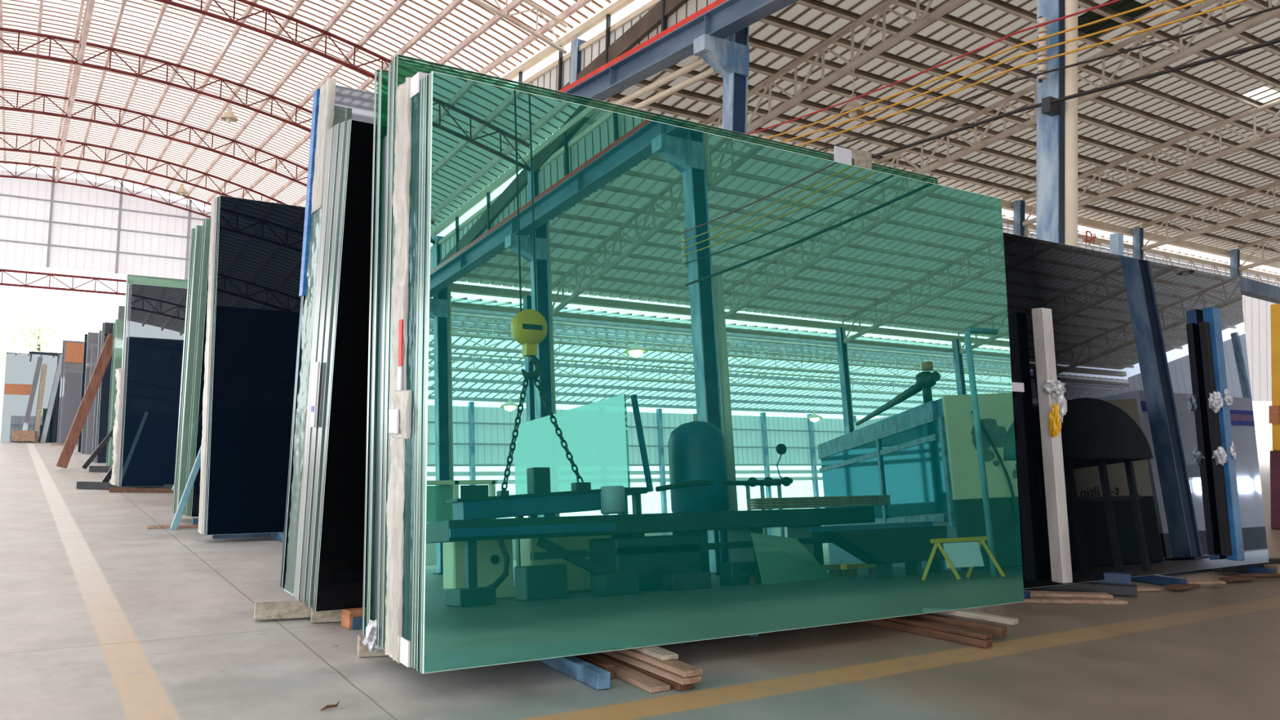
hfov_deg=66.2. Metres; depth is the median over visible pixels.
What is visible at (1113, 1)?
overhead wire
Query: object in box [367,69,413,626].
sheet
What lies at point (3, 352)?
tree
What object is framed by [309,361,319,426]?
paper tag
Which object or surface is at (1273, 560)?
plank
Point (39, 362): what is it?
post
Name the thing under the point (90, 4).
girder
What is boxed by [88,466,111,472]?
beam
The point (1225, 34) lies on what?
truss
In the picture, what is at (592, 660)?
plank
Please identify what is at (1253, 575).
plank
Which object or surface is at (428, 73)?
sheet
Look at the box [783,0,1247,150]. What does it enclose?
overhead wire
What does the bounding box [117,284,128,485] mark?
sheet
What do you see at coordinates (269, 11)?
truss
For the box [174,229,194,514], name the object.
sheet
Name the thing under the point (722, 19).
beam
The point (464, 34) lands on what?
ceiling
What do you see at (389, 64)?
sheet
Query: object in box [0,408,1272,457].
ground
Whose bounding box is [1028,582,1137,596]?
plank
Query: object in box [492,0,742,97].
wall
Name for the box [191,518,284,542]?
glass rack
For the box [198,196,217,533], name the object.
pack
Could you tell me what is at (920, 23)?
truss
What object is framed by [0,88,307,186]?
truss
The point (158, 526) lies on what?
plank
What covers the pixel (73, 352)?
sheet
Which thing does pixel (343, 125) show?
sheet
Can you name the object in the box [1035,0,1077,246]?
steel column
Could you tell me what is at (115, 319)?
sheet
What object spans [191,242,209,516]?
sheet
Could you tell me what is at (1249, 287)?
beam
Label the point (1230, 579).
plank
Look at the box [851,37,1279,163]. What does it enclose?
overhead wire
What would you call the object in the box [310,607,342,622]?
block
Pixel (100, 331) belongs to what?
sheet
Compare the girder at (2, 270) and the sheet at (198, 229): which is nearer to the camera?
the sheet at (198, 229)
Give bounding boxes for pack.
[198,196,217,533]
[283,77,395,596]
[384,71,428,667]
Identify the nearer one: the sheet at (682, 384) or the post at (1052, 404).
the sheet at (682, 384)
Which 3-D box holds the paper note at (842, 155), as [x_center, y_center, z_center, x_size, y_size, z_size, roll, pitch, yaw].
[1.233,-1.232,5.970,0.140,0.115,0.008,4,-4,-32]
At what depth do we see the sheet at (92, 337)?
22.66 m
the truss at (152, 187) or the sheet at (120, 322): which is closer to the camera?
the sheet at (120, 322)
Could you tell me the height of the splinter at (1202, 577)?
0.020 m
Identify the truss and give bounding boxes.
[0,27,312,133]
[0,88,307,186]
[0,131,288,204]
[0,160,211,217]
[153,0,416,88]
[471,0,568,54]
[701,0,968,133]
[872,0,1279,178]
[1022,98,1279,226]
[1141,180,1279,250]
[1238,235,1279,271]
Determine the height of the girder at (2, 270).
0.640 m
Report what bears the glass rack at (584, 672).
on the floor
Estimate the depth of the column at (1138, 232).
31.40 m
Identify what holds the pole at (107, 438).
on the floor
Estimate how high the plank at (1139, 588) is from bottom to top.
0.020 m
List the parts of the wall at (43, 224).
post, rail, rail, rail, post, post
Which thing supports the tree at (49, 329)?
on the ground
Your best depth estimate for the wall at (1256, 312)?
40.42 m
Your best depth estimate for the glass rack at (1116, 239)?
7.63 m
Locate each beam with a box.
[75,481,173,489]
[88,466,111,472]
[109,487,173,493]
[550,0,799,106]
[1231,275,1279,303]
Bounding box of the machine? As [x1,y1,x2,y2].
[1268,303,1279,529]
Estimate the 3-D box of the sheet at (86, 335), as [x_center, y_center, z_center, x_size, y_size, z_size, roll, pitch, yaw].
[-12.078,0.852,23.980,2.732,2.797,0.245,4,-4,-32]
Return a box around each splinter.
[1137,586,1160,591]
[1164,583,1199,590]
[1186,576,1214,579]
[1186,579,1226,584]
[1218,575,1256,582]
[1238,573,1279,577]
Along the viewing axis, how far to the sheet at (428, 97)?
3.94 m
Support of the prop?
on the floor
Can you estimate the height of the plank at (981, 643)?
0.038 m
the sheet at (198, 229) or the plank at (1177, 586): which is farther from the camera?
the sheet at (198, 229)
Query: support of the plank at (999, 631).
on the floor
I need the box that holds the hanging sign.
[1082,230,1100,245]
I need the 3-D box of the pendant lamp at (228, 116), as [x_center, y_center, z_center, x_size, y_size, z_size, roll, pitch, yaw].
[-11.579,-7.006,27.709,0.480,0.608,0.473,4,-4,-32]
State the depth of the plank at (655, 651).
4.25 m
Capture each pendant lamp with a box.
[174,182,188,195]
[220,102,238,122]
[840,68,866,118]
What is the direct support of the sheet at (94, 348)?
on the floor
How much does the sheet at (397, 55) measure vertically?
2.645 m
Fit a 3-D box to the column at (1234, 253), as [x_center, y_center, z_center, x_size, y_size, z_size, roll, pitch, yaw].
[20.956,-0.051,34.491,0.480,7.720,0.380,4,-4,-32]
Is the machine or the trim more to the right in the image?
the machine
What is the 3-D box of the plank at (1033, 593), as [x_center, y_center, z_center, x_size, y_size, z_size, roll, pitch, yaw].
[2.762,1.541,6.456,0.652,0.024,0.100,2,-4,0]
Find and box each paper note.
[833,146,851,164]
[852,149,871,169]
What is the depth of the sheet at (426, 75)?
3.97 m
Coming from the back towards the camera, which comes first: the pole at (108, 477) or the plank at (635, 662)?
the pole at (108, 477)
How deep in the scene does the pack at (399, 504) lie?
4.14 m
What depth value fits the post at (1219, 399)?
7.61 m
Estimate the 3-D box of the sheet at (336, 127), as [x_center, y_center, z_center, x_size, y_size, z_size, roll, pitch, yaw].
[-0.313,0.114,6.080,3.296,2.527,0.328,4,-4,-32]
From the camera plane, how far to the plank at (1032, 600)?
6.33 m
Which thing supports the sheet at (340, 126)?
on the glass rack at (584, 672)
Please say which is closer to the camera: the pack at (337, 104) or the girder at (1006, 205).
the pack at (337, 104)
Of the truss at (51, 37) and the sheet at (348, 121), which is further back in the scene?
the truss at (51, 37)
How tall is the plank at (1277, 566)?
0.080 m
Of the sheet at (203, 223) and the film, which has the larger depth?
the film
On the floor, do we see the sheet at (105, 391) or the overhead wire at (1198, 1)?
the sheet at (105, 391)
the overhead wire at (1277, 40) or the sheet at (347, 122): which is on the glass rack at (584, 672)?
the sheet at (347, 122)
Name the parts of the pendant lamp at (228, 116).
bulb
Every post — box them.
[19,356,43,443]
[32,364,47,443]
[40,354,62,443]
[1011,307,1072,583]
[1198,306,1244,560]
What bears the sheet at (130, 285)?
on the glass rack
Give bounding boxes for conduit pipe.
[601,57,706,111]
[619,67,716,115]
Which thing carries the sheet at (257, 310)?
on the glass rack at (278, 535)
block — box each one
[11,430,35,441]
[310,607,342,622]
[341,606,373,629]
[356,634,388,657]
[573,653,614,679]
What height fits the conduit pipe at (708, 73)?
0.145 m
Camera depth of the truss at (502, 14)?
19.98 m
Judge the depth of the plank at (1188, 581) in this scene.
7.13 m
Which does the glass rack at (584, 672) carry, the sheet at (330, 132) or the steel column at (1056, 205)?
the sheet at (330, 132)
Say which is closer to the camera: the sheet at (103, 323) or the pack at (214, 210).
the pack at (214, 210)
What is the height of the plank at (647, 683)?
0.022 m
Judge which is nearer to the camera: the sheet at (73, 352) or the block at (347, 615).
the block at (347, 615)
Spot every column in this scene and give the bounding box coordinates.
[569,38,586,84]
[693,26,749,141]
[1013,200,1028,236]
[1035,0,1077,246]
[1133,226,1143,259]
[1230,248,1242,303]
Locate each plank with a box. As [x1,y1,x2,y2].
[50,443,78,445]
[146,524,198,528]
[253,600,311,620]
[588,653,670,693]
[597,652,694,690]
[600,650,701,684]
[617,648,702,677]
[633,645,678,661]
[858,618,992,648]
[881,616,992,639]
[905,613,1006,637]
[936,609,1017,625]
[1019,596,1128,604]
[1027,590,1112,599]
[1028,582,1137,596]
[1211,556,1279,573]
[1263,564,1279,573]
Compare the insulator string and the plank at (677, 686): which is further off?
the insulator string
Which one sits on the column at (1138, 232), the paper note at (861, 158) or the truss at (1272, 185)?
the truss at (1272, 185)
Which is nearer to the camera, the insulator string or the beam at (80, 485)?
the insulator string
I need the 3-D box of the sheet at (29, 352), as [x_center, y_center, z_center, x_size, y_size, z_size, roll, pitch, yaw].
[-17.140,1.090,28.656,1.318,2.619,0.187,4,-4,-32]
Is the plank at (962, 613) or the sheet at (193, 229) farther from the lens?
the sheet at (193, 229)
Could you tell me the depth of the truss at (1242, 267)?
33.94 m
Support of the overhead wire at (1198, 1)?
attached to the insulator string
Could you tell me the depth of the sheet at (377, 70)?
4.55 m
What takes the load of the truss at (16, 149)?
on the steel column
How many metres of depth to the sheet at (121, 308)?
16.98 m
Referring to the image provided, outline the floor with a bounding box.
[0,417,1279,719]
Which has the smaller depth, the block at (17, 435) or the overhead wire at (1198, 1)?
the overhead wire at (1198, 1)
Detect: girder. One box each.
[0,268,126,295]
[54,0,95,183]
[1001,199,1279,286]
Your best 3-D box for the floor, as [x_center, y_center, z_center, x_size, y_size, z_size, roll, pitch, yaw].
[0.311,2.371,17.912,100.000,0.300,150.000,4,-4,-32]
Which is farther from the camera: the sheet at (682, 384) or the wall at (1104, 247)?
the wall at (1104, 247)
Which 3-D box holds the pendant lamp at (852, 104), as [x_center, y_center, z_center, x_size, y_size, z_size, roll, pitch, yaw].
[3.919,-4.934,18.049,0.480,0.994,0.473,4,-4,-32]
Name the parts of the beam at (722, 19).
conductor rail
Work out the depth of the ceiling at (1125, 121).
21.94 m
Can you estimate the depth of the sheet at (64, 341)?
27.25 m
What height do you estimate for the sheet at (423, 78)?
2.420 m
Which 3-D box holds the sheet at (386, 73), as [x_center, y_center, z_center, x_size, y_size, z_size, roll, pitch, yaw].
[0.309,0.034,5.513,3.662,2.625,0.210,4,-4,-32]
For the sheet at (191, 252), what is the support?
on the glass rack at (278, 535)
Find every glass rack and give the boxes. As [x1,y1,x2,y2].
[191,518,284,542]
[351,615,759,689]
[1023,232,1275,598]
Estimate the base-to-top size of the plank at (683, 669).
0.024 m
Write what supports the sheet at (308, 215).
on the glass rack at (584, 672)
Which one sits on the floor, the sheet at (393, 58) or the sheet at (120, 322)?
the sheet at (120, 322)
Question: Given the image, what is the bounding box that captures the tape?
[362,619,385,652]
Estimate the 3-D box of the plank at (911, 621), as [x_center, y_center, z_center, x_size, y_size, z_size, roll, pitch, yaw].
[1.246,1.432,5.604,0.075,0.024,1.616,5,-5,-41]
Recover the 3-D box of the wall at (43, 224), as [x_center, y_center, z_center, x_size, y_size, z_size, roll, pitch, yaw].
[-23.554,-5.696,39.742,17.100,3.980,0.172,4,-4,-32]
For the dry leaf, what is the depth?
3.64 m
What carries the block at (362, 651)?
on the floor
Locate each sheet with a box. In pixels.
[0,352,59,442]
[28,351,62,442]
[56,340,84,443]
[59,342,84,444]
[77,333,87,452]
[80,332,98,453]
[85,344,97,453]
[92,330,102,462]
[94,322,104,462]
[97,322,115,462]
[106,319,116,466]
[106,321,114,459]
[108,319,124,466]
[115,274,187,485]
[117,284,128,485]
[117,284,131,486]
[117,305,124,319]
[120,283,186,486]
[172,227,195,513]
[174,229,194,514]
[176,225,202,515]
[182,218,204,515]
[184,217,210,516]
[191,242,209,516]
[204,195,219,534]
[206,195,305,535]
[280,88,319,588]
[293,127,333,599]
[299,123,340,603]
[305,121,347,607]
[305,126,340,600]
[311,122,347,608]
[312,119,351,610]
[314,119,394,611]
[361,69,408,635]
[365,71,405,626]
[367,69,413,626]
[373,135,395,643]
[376,62,431,645]
[378,60,930,646]
[380,57,933,648]
[383,53,937,649]
[410,78,422,666]
[412,77,425,667]
[414,78,425,668]
[415,74,427,670]
[417,73,429,671]
[418,73,430,672]
[421,71,1024,673]
[1003,232,1268,588]
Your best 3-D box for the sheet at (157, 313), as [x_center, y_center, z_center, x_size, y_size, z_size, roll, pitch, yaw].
[-5.447,0.397,13.619,2.986,2.655,0.225,4,-4,-32]
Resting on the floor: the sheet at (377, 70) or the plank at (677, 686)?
the plank at (677, 686)
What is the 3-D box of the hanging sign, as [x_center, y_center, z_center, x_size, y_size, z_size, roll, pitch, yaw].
[13.937,-3.760,30.259,0.900,0.371,0.064,4,-4,-32]
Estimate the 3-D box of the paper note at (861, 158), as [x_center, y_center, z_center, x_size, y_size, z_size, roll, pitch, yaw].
[1.371,-1.227,6.070,0.140,0.125,0.028,4,-4,-32]
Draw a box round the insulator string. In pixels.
[1036,16,1048,82]
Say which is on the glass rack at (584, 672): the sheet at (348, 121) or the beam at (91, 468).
the sheet at (348, 121)
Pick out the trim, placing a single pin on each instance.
(650, 21)
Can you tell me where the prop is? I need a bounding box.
[56,333,114,468]
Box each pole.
[81,427,113,469]
[102,465,112,482]
[169,444,201,529]
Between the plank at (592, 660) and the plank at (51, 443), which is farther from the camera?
the plank at (51, 443)
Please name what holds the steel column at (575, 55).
on the floor
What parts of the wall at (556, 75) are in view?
post, post, rail, post, post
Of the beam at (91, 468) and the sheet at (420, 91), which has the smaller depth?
the sheet at (420, 91)
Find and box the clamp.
[1041,96,1060,116]
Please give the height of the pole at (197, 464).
1.235 m
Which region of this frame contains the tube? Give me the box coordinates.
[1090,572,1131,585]
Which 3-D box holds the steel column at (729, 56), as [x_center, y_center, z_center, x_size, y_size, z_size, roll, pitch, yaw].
[1.254,-2.344,15.398,0.960,8.850,0.420,4,-4,-32]
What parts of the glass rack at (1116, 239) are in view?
tall post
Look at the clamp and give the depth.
10.47 m
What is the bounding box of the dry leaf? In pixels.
[320,701,339,711]
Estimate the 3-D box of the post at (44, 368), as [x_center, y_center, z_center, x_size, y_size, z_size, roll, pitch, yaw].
[-17.182,1.243,28.125,0.158,2.269,0.433,2,-4,-7]
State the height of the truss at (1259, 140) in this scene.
3.532 m
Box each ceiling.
[0,0,616,207]
[594,0,1279,261]
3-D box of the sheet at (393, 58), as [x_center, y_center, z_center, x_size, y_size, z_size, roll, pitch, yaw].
[0.412,0.023,5.339,3.639,2.641,0.215,4,-4,-32]
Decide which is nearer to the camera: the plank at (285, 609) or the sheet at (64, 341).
the plank at (285, 609)
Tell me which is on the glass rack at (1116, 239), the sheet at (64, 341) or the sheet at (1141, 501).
the sheet at (1141, 501)
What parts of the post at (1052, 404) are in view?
post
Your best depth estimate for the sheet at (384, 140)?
4.44 m
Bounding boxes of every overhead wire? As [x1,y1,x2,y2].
[732,0,1121,138]
[751,0,1168,142]
[770,0,1207,145]
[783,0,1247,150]
[806,4,1279,153]
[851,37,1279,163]
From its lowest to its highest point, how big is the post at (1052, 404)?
1.780 m
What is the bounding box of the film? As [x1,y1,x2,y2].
[109,368,124,485]
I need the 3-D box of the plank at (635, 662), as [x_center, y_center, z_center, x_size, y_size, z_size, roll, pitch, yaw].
[-0.175,1.341,4.595,0.100,0.024,1.376,4,-4,-34]
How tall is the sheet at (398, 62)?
2.637 m
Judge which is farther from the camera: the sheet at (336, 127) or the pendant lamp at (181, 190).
the pendant lamp at (181, 190)
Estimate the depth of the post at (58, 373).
28.23 m
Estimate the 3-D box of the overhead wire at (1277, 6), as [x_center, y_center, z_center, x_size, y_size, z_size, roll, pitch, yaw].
[2.681,-2.935,13.070,0.024,0.141,29.101,4,-4,-32]
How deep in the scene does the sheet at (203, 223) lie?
9.43 m
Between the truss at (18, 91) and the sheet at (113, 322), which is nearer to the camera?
the sheet at (113, 322)
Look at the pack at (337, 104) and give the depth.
5.39 m
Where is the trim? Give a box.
[561,0,688,88]
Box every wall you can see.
[0,168,210,279]
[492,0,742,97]
[1002,214,1279,296]
[1242,295,1275,401]
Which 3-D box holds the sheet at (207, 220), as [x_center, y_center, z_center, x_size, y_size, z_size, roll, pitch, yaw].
[-2.942,0.153,10.216,3.103,2.855,0.279,4,-4,-32]
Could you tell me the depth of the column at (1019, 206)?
28.19 m
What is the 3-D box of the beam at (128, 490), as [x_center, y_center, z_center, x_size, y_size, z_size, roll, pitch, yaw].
[-6.015,1.695,12.738,1.579,0.060,0.060,2,-4,-12]
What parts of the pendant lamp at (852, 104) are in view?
lamp shade, bulb, rod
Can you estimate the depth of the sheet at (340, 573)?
5.00 m
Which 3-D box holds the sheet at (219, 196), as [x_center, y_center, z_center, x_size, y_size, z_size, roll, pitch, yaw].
[-2.211,0.107,9.148,3.302,2.862,0.280,4,-4,-32]
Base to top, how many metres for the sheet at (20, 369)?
2.549 m
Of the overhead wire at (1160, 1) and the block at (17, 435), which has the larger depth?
the block at (17, 435)
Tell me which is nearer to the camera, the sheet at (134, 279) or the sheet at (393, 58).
the sheet at (393, 58)
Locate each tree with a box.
[0,317,33,373]
[4,311,70,353]

